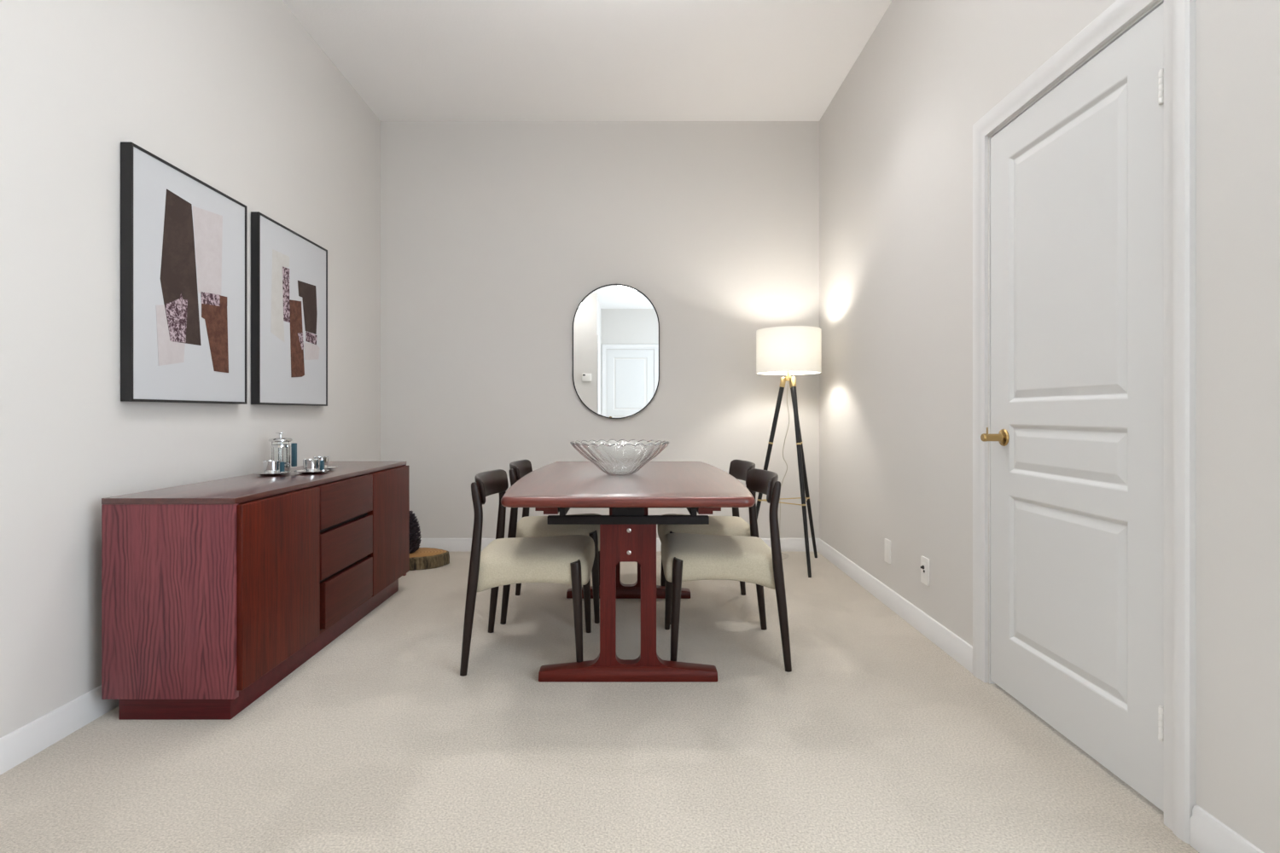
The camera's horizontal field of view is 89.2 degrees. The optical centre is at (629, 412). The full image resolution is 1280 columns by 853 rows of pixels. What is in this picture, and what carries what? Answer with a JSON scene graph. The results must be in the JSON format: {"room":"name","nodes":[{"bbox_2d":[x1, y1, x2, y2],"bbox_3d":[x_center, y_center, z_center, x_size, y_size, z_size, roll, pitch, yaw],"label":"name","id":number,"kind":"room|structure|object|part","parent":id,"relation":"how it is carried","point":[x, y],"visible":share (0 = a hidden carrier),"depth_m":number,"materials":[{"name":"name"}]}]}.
{"room":"dining room","nodes":[
{"label":"dining room","id":0,"kind":"room"},
{"bbox_2d":[0,0,380,738],"bbox_3d":[-1.843,-0.558,2.473,0.140,3.127,4.550,0,0,-1],"label":"wall","id":1,"kind":"structure","parent":0,"point":[238,96],"depth_m":2.21,"materials":[{"name":"paint"}]},
{"bbox_2d":[0,685,118,775],"bbox_3d":[-1.766,0.958,2.523,0.016,0.094,4.386,0,0,-1],"label":"baseboard","id":2,"kind":"structure","parent":1,"relation":"attached to","point":[25,742],"depth_m":1.96,"materials":[{"name":"paint"}]},
{"bbox_2d":[120,141,247,404],"bbox_3d":[-1.753,-0.490,2.599,0.038,0.900,0.700,0,0,-1],"label":"framed picture","id":3,"kind":"object","parent":1,"relation":"attached to","point":[183,240],"visible":1,"depth_m":2.50,"materials":[{"name":"black"}]},
{"bbox_2d":[250,211,327,406],"bbox_3d":[-1.767,-0.492,3.407,0.038,0.905,0.720,0,0,-1],"label":"framed picture","id":4,"kind":"object","parent":1,"relation":"attached to","point":[289,270],"visible":1,"depth_m":3.31,"materials":[{"name":"black"}]},
{"bbox_2d":[282,0,892,121],"bbox_3d":[-0.200,-2.182,3.100,3.800,0.120,3.800,0,0,0],"label":"ceiling","id":5,"kind":"structure","parent":0,"point":[407,60],"depth_m":3.85,"materials":[{"name":"paint"}]},
{"bbox_2d":[0,552,1198,852],"bbox_3d":[-0.200,1.065,1.850,3.800,0.120,6.300,0,0,0],"label":"floor","id":6,"kind":"structure","parent":0,"point":[875,739],"depth_m":1.92,"materials":[{"name":"carpet"}]},
{"bbox_2d":[101,461,409,720],"bbox_3d":[-1.478,0.640,2.893,0.448,0.730,1.607,0,0,0],"label":"sideboard","id":7,"kind":"object","parent":6,"relation":"on","point":[214,593],"visible":1,"depth_m":2.12,"materials":[{"name":"red wood"}]},
{"bbox_3d":[-1.488,0.610,2.101,0.429,0.629,0.022,0,0,0],"label":"panel","id":8,"kind":"part","parent":7,"relation":"part of","materials":[{"name":"red wood"}]},
{"bbox_2d":[252,471,290,476],"bbox_3d":[-1.586,0.269,2.875,0.150,0.011,0.150,0,0,0],"label":"saucer","id":9,"kind":"object","parent":7,"relation":"on","point":[284,472],"visible":0.83,"depth_m":2.84,"materials":[{"name":"silver metal"}]},
{"bbox_2d":[262,459,285,473],"bbox_3d":[-1.576,0.240,2.873,0.092,0.056,0.071,0,0,9],"label":"coffee cup","id":10,"kind":"object","parent":9,"relation":"on","point":[270,467],"visible":0.94,"depth_m":2.85,"materials":[{"name":"silver metal"}]},
{"bbox_3d":[-1.537,0.238,2.868,0.013,0.044,0.018,0,0,9],"label":"cup handle","id":11,"kind":"part","parent":10,"relation":"part of","materials":[{"name":"blue"}]},
{"bbox_3d":[-1.270,0.600,2.363,0.030,0.602,0.526,0,0,0],"label":"door","id":12,"kind":"part","parent":7,"relation":"part of","materials":[{"name":"red wood"}]},
{"bbox_2d":[268,432,296,471],"bbox_3d":[-1.631,0.183,3.053,0.128,0.184,0.100,0,0,7],"label":"press","id":13,"kind":"object","parent":7,"relation":"on","point":[280,447],"visible":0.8,"depth_m":3.04,"materials":[{"name":"clear glass"}]},
{"bbox_3d":[-1.645,0.126,3.055,0.100,0.018,0.100,0,0,7],"label":"lid","id":14,"kind":"part","parent":13,"relation":"part of","materials":[{"name":"silver metal"}]},
{"bbox_3d":[-1.577,0.198,3.047,0.018,0.110,0.020,0,0,7],"label":"handle","id":15,"kind":"part","parent":13,"relation":"part of","materials":[{"name":"blue plastic"}]},
{"bbox_3d":[-1.498,0.610,2.893,0.409,0.629,1.561,0,0,0],"label":"panel","id":16,"kind":"part","parent":7,"relation":"part of","materials":[{"name":"red wood"}]},
{"bbox_2d":[293,469,329,473],"bbox_3d":[-1.452,0.269,2.960,0.150,0.011,0.150,0,0,0],"label":"saucer","id":17,"kind":"object","parent":7,"relation":"on","point":[324,470],"visible":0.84,"depth_m":2.93,"materials":[{"name":"silver metal"}]},
{"bbox_2d":[302,459,324,471],"bbox_3d":[-1.442,0.240,2.959,0.092,0.056,0.071,0,0,6],"label":"coffee cup","id":18,"kind":"object","parent":17,"relation":"on","point":[310,465],"visible":0.93,"depth_m":2.94,"materials":[{"name":"silver metal"}]},
{"bbox_3d":[-1.403,0.238,2.955,0.013,0.044,0.018,0,0,6],"label":"cup handle","id":19,"kind":"part","parent":18,"relation":"part of","materials":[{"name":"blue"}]},
{"bbox_2d":[324,465,337,470],"bbox_3d":[-1.493,0.269,3.135,0.150,0.011,0.150,0,0,0],"label":"saucer","id":20,"kind":"object","parent":7,"relation":"on","point":[328,467],"visible":0.31,"depth_m":3.16,"materials":[{"name":"silver metal"}]},
{"bbox_2d":[313,456,329,468],"bbox_3d":[-1.495,0.240,3.145,0.071,0.056,0.092,0,0,-10],"label":"coffee cup","id":21,"kind":"object","parent":20,"relation":"on","point":[325,459],"visible":0.51,"depth_m":3.12,"materials":[{"name":"silver metal"}]},
{"bbox_3d":[-1.270,0.388,2.902,0.030,0.178,0.532,0,0,0],"label":"drawer","id":22,"kind":"part","parent":7,"relation":"part of","materials":[{"name":"red wood"}]},
{"bbox_3d":[-1.270,0.798,2.921,0.030,0.190,0.494,0,0,0],"label":"drawer","id":23,"kind":"part","parent":7,"relation":"part of","materials":[{"name":"red wood"}]},
{"bbox_3d":[-1.270,0.590,2.904,0.030,0.186,0.528,0,0,0],"label":"drawer","id":24,"kind":"part","parent":7,"relation":"part of","materials":[{"name":"red wood"}]},
{"bbox_3d":[-1.270,0.600,3.433,0.030,0.602,0.519,0,0,0],"label":"door","id":25,"kind":"part","parent":7,"relation":"part of","materials":[{"name":"red wood"}]},
{"bbox_2d":[409,547,449,570],"bbox_3d":[-1.452,0.964,4.279,0.513,0.082,0.343,0,0,0],"label":"log slice","id":26,"kind":"object","parent":6,"relation":"on","point":[423,558],"visible":0.48,"depth_m":4.19,"materials":[{"name":"brown wood"}]},
{"bbox_2d":[409,511,421,553],"bbox_3d":[-1.500,0.787,4.290,0.233,0.269,0.232,0,0,0],"label":"pine cone","id":27,"kind":"object","parent":26,"relation":"on","point":[415,540],"visible":0.34,"depth_m":4.26,"materials":[{"name":"black plant"}]},
{"bbox_2d":[459,469,594,676],"bbox_3d":[-0.404,0.630,2.727,0.493,0.752,0.516,0,0,0],"label":"dining chair","id":28,"kind":"object","parent":6,"relation":"on","point":[569,559],"visible":0.98,"depth_m":2.50,"materials":[{"name":"beige fabric"}]},
{"bbox_3d":[-0.607,0.636,2.485,0.086,0.741,0.032,0,0,-11],"label":"leg","id":29,"kind":"part","parent":28,"relation":"part of","materials":[{"name":"brown wood"}]},
{"bbox_3d":[-0.596,0.306,2.727,0.085,0.104,0.464,0,0,0],"label":"backrest","id":30,"kind":"part","parent":28,"relation":"part of","materials":[{"name":"brown wood"}]},
{"bbox_3d":[-0.607,0.636,2.969,0.086,0.741,0.032,0,0,11],"label":"leg","id":31,"kind":"part","parent":28,"relation":"part of","materials":[{"name":"brown wood"}]},
{"bbox_3d":[-0.382,0.622,2.727,0.450,0.164,0.477,0,0,0],"label":"seat","id":32,"kind":"part","parent":28,"relation":"part of","materials":[{"name":"beige fabric"}]},
{"bbox_3d":[-0.203,0.785,2.490,0.051,0.440,0.041,0,0,0],"label":"leg","id":33,"kind":"part","parent":28,"relation":"part of","materials":[{"name":"brown wood"}]},
{"bbox_3d":[-0.203,0.785,2.965,0.051,0.440,0.041,0,0,0],"label":"leg","id":34,"kind":"part","parent":28,"relation":"part of","materials":[{"name":"brown wood"}]},
{"bbox_2d":[500,459,600,624],"bbox_3d":[-0.378,0.630,3.340,0.493,0.752,0.516,0,0,-2],"label":"dining chair","id":35,"kind":"object","parent":6,"relation":"on","point":[527,526],"visible":0.63,"depth_m":3.12,"materials":[{"name":"brown wood"}]},
{"bbox_3d":[-0.573,0.636,3.092,0.086,0.741,0.032,0,0,-12],"label":"leg","id":36,"kind":"part","parent":35,"relation":"part of","materials":[{"name":"brown wood"}]},
{"bbox_3d":[-0.570,0.306,3.334,0.085,0.104,0.464,0,0,-2],"label":"backrest","id":37,"kind":"part","parent":35,"relation":"part of","materials":[{"name":"brown wood"}]},
{"bbox_3d":[-0.588,0.636,3.576,0.086,0.741,0.032,0,0,9],"label":"leg","id":38,"kind":"part","parent":35,"relation":"part of","materials":[{"name":"brown wood"}]},
{"bbox_3d":[-0.356,0.622,3.341,0.450,0.164,0.477,0,0,-2],"label":"seat","id":39,"kind":"part","parent":35,"relation":"part of","materials":[{"name":"beige fabric"}]},
{"bbox_3d":[-0.170,0.785,3.109,0.051,0.440,0.041,0,0,-2],"label":"leg","id":40,"kind":"part","parent":35,"relation":"part of","materials":[{"name":"brown wood"}]},
{"bbox_3d":[-0.184,0.785,3.584,0.051,0.440,0.041,0,0,-2],"label":"leg","id":41,"kind":"part","parent":35,"relation":"part of","materials":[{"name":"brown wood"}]},
{"bbox_2d":[500,461,755,681],"bbox_3d":[-0.006,0.645,3.010,0.964,0.720,1.640,0,0,0],"label":"dining table","id":42,"kind":"object","parent":6,"relation":"on","point":[628,534],"visible":1,"depth_m":2.42,"materials":[{"name":"red wood"}]},
{"bbox_3d":[-0.309,0.349,3.010,0.083,0.056,1.200,0,0,0],"label":"rail","id":43,"kind":"part","parent":42,"relation":"part of","materials":[{"name":"brown wood"}]},
{"bbox_2d":[570,439,669,475],"bbox_3d":[-0.046,0.209,3.010,0.460,0.152,0.460,0,0,0],"label":"glass bowl","id":44,"kind":"object","parent":42,"relation":"on","point":[622,456],"visible":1,"depth_m":2.88,"materials":[{"name":"clear glass"}]},
{"bbox_3d":[-0.006,0.677,2.444,0.310,0.545,0.046,0,0,0],"label":"trestle leg","id":45,"kind":"part","parent":42,"relation":"part of","materials":[{"name":"brown wood"}]},
{"bbox_3d":[-0.006,0.677,3.530,0.310,0.545,0.046,0,0,0],"label":"trestle leg","id":46,"kind":"part","parent":42,"relation":"part of","materials":[{"name":"brown wood"}]},
{"bbox_3d":[0.297,0.349,3.010,0.083,0.056,1.200,0,0,0],"label":"rail","id":47,"kind":"part","parent":42,"relation":"part of","materials":[{"name":"brown wood"}]},
{"bbox_2d":[657,459,766,624],"bbox_3d":[0.401,0.630,3.335,0.493,0.752,0.516,0,0,-1],"label":"dining chair","id":48,"kind":"object","parent":6,"relation":"on","point":[734,525],"visible":0.38,"depth_m":3.21,"materials":[{"name":"brown wood"}]},
{"bbox_3d":[0.195,0.785,3.568,0.051,0.440,0.041,0,0,-1],"label":"leg","id":49,"kind":"part","parent":48,"relation":"part of","materials":[{"name":"brown wood"}]},
{"bbox_3d":[0.379,0.622,3.334,0.450,0.164,0.477,0,0,-1],"label":"seat","id":50,"kind":"part","parent":48,"relation":"part of","materials":[{"name":"beige fabric"}]},
{"bbox_3d":[0.599,0.636,3.581,0.086,0.741,0.032,0,0,-12],"label":"leg","id":51,"kind":"part","parent":48,"relation":"part of","materials":[{"name":"brown wood"}]},
{"bbox_3d":[0.593,0.306,3.339,0.085,0.104,0.464,0,0,-1],"label":"backrest","id":52,"kind":"part","parent":48,"relation":"part of","materials":[{"name":"brown wood"}]},
{"bbox_2d":[660,468,791,672],"bbox_3d":[0.387,0.630,2.770,0.493,0.752,0.516,0,0,1],"label":"dining chair","id":53,"kind":"object","parent":6,"relation":"on","point":[685,557],"visible":0.96,"depth_m":2.55,"materials":[{"name":"beige fabric"}]},
{"bbox_3d":[0.188,0.785,3.010,0.051,0.440,0.041,0,0,1],"label":"leg","id":54,"kind":"part","parent":53,"relation":"part of","materials":[{"name":"brown wood"}]},
{"bbox_3d":[0.183,0.785,2.535,0.051,0.440,0.041,0,0,1],"label":"leg","id":55,"kind":"part","parent":53,"relation":"part of","materials":[{"name":"brown wood"}]},
{"bbox_3d":[0.365,0.622,2.770,0.450,0.164,0.477,0,0,1],"label":"seat","id":56,"kind":"part","parent":53,"relation":"part of","materials":[{"name":"beige fabric"}]},
{"bbox_3d":[0.592,0.636,3.010,0.086,0.741,0.032,0,0,-10],"label":"leg","id":57,"kind":"part","parent":53,"relation":"part of","materials":[{"name":"brown wood"}]},
{"bbox_3d":[0.579,0.306,2.768,0.085,0.104,0.464,0,0,1],"label":"backrest","id":58,"kind":"part","parent":53,"relation":"part of","materials":[{"name":"brown wood"}]},
{"bbox_3d":[0.587,0.636,2.526,0.086,0.741,0.032,0,0,11],"label":"leg","id":59,"kind":"part","parent":53,"relation":"part of","materials":[{"name":"brown wood"}]},
{"bbox_2d":[756,325,821,577],"bbox_3d":[1.034,0.231,4.314,0.475,1.552,0.600,0,0,26],"label":"floor lamp","id":60,"kind":"object","parent":6,"relation":"on","point":[788,351],"visible":0.95,"depth_m":4.13,"materials":[{"name":"white fabric"}]},
{"bbox_3d":[0.894,0.412,4.294,0.255,1.190,0.031,0,0,9],"label":"leg","id":61,"kind":"part","parent":60,"relation":"part of","materials":[{"name":"black paint"}]},
{"bbox_3d":[1.057,0.395,4.482,0.152,1.221,0.417,0,0,-11],"label":"cord","id":62,"kind":"part","parent":60,"relation":"part of","materials":[{"name":"beige plastic"}]},
{"bbox_2d":[785,371,791,381],"bbox_3d":[1.045,-0.275,4.270,0.040,0.130,0.040,0,0,0],"label":"socket","id":63,"kind":"object","parent":60,"relation":"attached to","point":[788,378],"depth_m":4.26,"materials":[{"name":"gold metal"}]},
{"bbox_3d":[1.045,-0.403,4.270,0.416,0.280,0.416,0,0,0],"label":"lamp shade","id":64,"kind":"part","parent":60,"relation":"part of","materials":[{"name":"white fabric"}]},
{"bbox_3d":[1.086,0.412,4.100,0.031,1.191,0.305,0,0,-7],"label":"leg","id":65,"kind":"part","parent":60,"relation":"part of","materials":[{"name":"black paint"}]},
{"bbox_3d":[1.183,0.412,4.391,0.315,1.191,0.031,0,0,-42],"label":"leg","id":66,"kind":"part","parent":60,"relation":"part of","materials":[{"name":"black paint"}]},
{"bbox_2d":[380,121,819,538],"bbox_3d":[-0.200,-0.558,4.785,3.800,3.127,0.140,0,0,0],"label":"wall","id":67,"kind":"structure","parent":0,"point":[494,235],"depth_m":4.71,"materials":[{"name":"paint"}]},
{"bbox_2d":[572,284,659,418],"bbox_3d":[-0.099,-0.445,4.703,0.632,0.978,0.024,0,0,0],"label":"wall mirror","id":68,"kind":"object","parent":67,"relation":"attached to","point":[616,327],"visible":1,"depth_m":4.70,"materials":[{"name":"black mirror"}]},
{"bbox_2d":[418,538,818,552],"bbox_3d":[-0.217,0.958,4.707,3.188,0.094,0.016,0,0,0],"label":"baseboard","id":69,"kind":"structure","parent":67,"relation":"attached to","point":[449,544],"depth_m":4.70,"materials":[{"name":"paint"}]},
{"bbox_2d":[819,0,1279,852],"bbox_3d":[1.392,-0.558,1.748,0.140,3.127,6.000,0,0,1],"label":"wall","id":70,"kind":"structure","parent":0,"point":[896,136],"depth_m":2.60,"materials":[{"name":"paint"}]},
{"bbox_2d":[884,538,890,564],"bbox_3d":[1.349,0.723,3.392,0.008,0.120,0.074,0,0,1],"label":"wall plate","id":71,"kind":"object","parent":70,"relation":"attached to","point":[887,543],"visible":1,"depth_m":3.38,"materials":[{"name":"white plastic"}]},
{"bbox_2d":[817,538,972,674],"bbox_3d":[1.348,0.958,3.606,0.016,0.094,2.218,0,0,1],"label":"baseboard","id":72,"kind":"structure","parent":70,"relation":"attached to","point":[958,649],"depth_m":3.13,"materials":[{"name":"paint"}]},
{"bbox_2d":[920,556,929,586],"bbox_3d":[1.334,0.717,2.944,0.020,0.120,0.074,0,0,1],"label":"wall outlet","id":73,"kind":"object","parent":70,"relation":"attached to","point":[924,561],"visible":1,"depth_m":2.93,"materials":[{"name":"white plastic"}]},
{"bbox_2d":[980,2,1163,812],"bbox_3d":[1.308,-0.014,2.001,0.113,2.006,0.807,0,0,1],"label":"door","id":74,"kind":"structure","parent":70,"relation":"in","point":[1076,437],"depth_m":1.90,"materials":[{"name":"paint"}]},
{"bbox_3d":[1.296,0.088,2.312,0.078,0.062,0.062,0,0,1],"label":"handle","id":75,"kind":"part","parent":74,"relation":"part of","materials":[{"name":"gold metal"}]},
{"bbox_2d":[972,0,1195,844],"bbox_3d":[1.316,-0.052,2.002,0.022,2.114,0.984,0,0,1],"label":"trim","id":76,"kind":"structure","parent":70,"relation":"attached to","point":[1179,15],"depth_m":1.56,"materials":[{"name":"paint"}]},
{"bbox_2d":[1189,804,1264,852],"bbox_3d":[1.287,0.958,0.279,0.016,0.094,2.457,0,0,1],"label":"baseboard","id":77,"kind":"structure","parent":70,"relation":"attached to","point":[1207,834],"depth_m":1.45,"materials":[{"name":"paint"}]}
]}

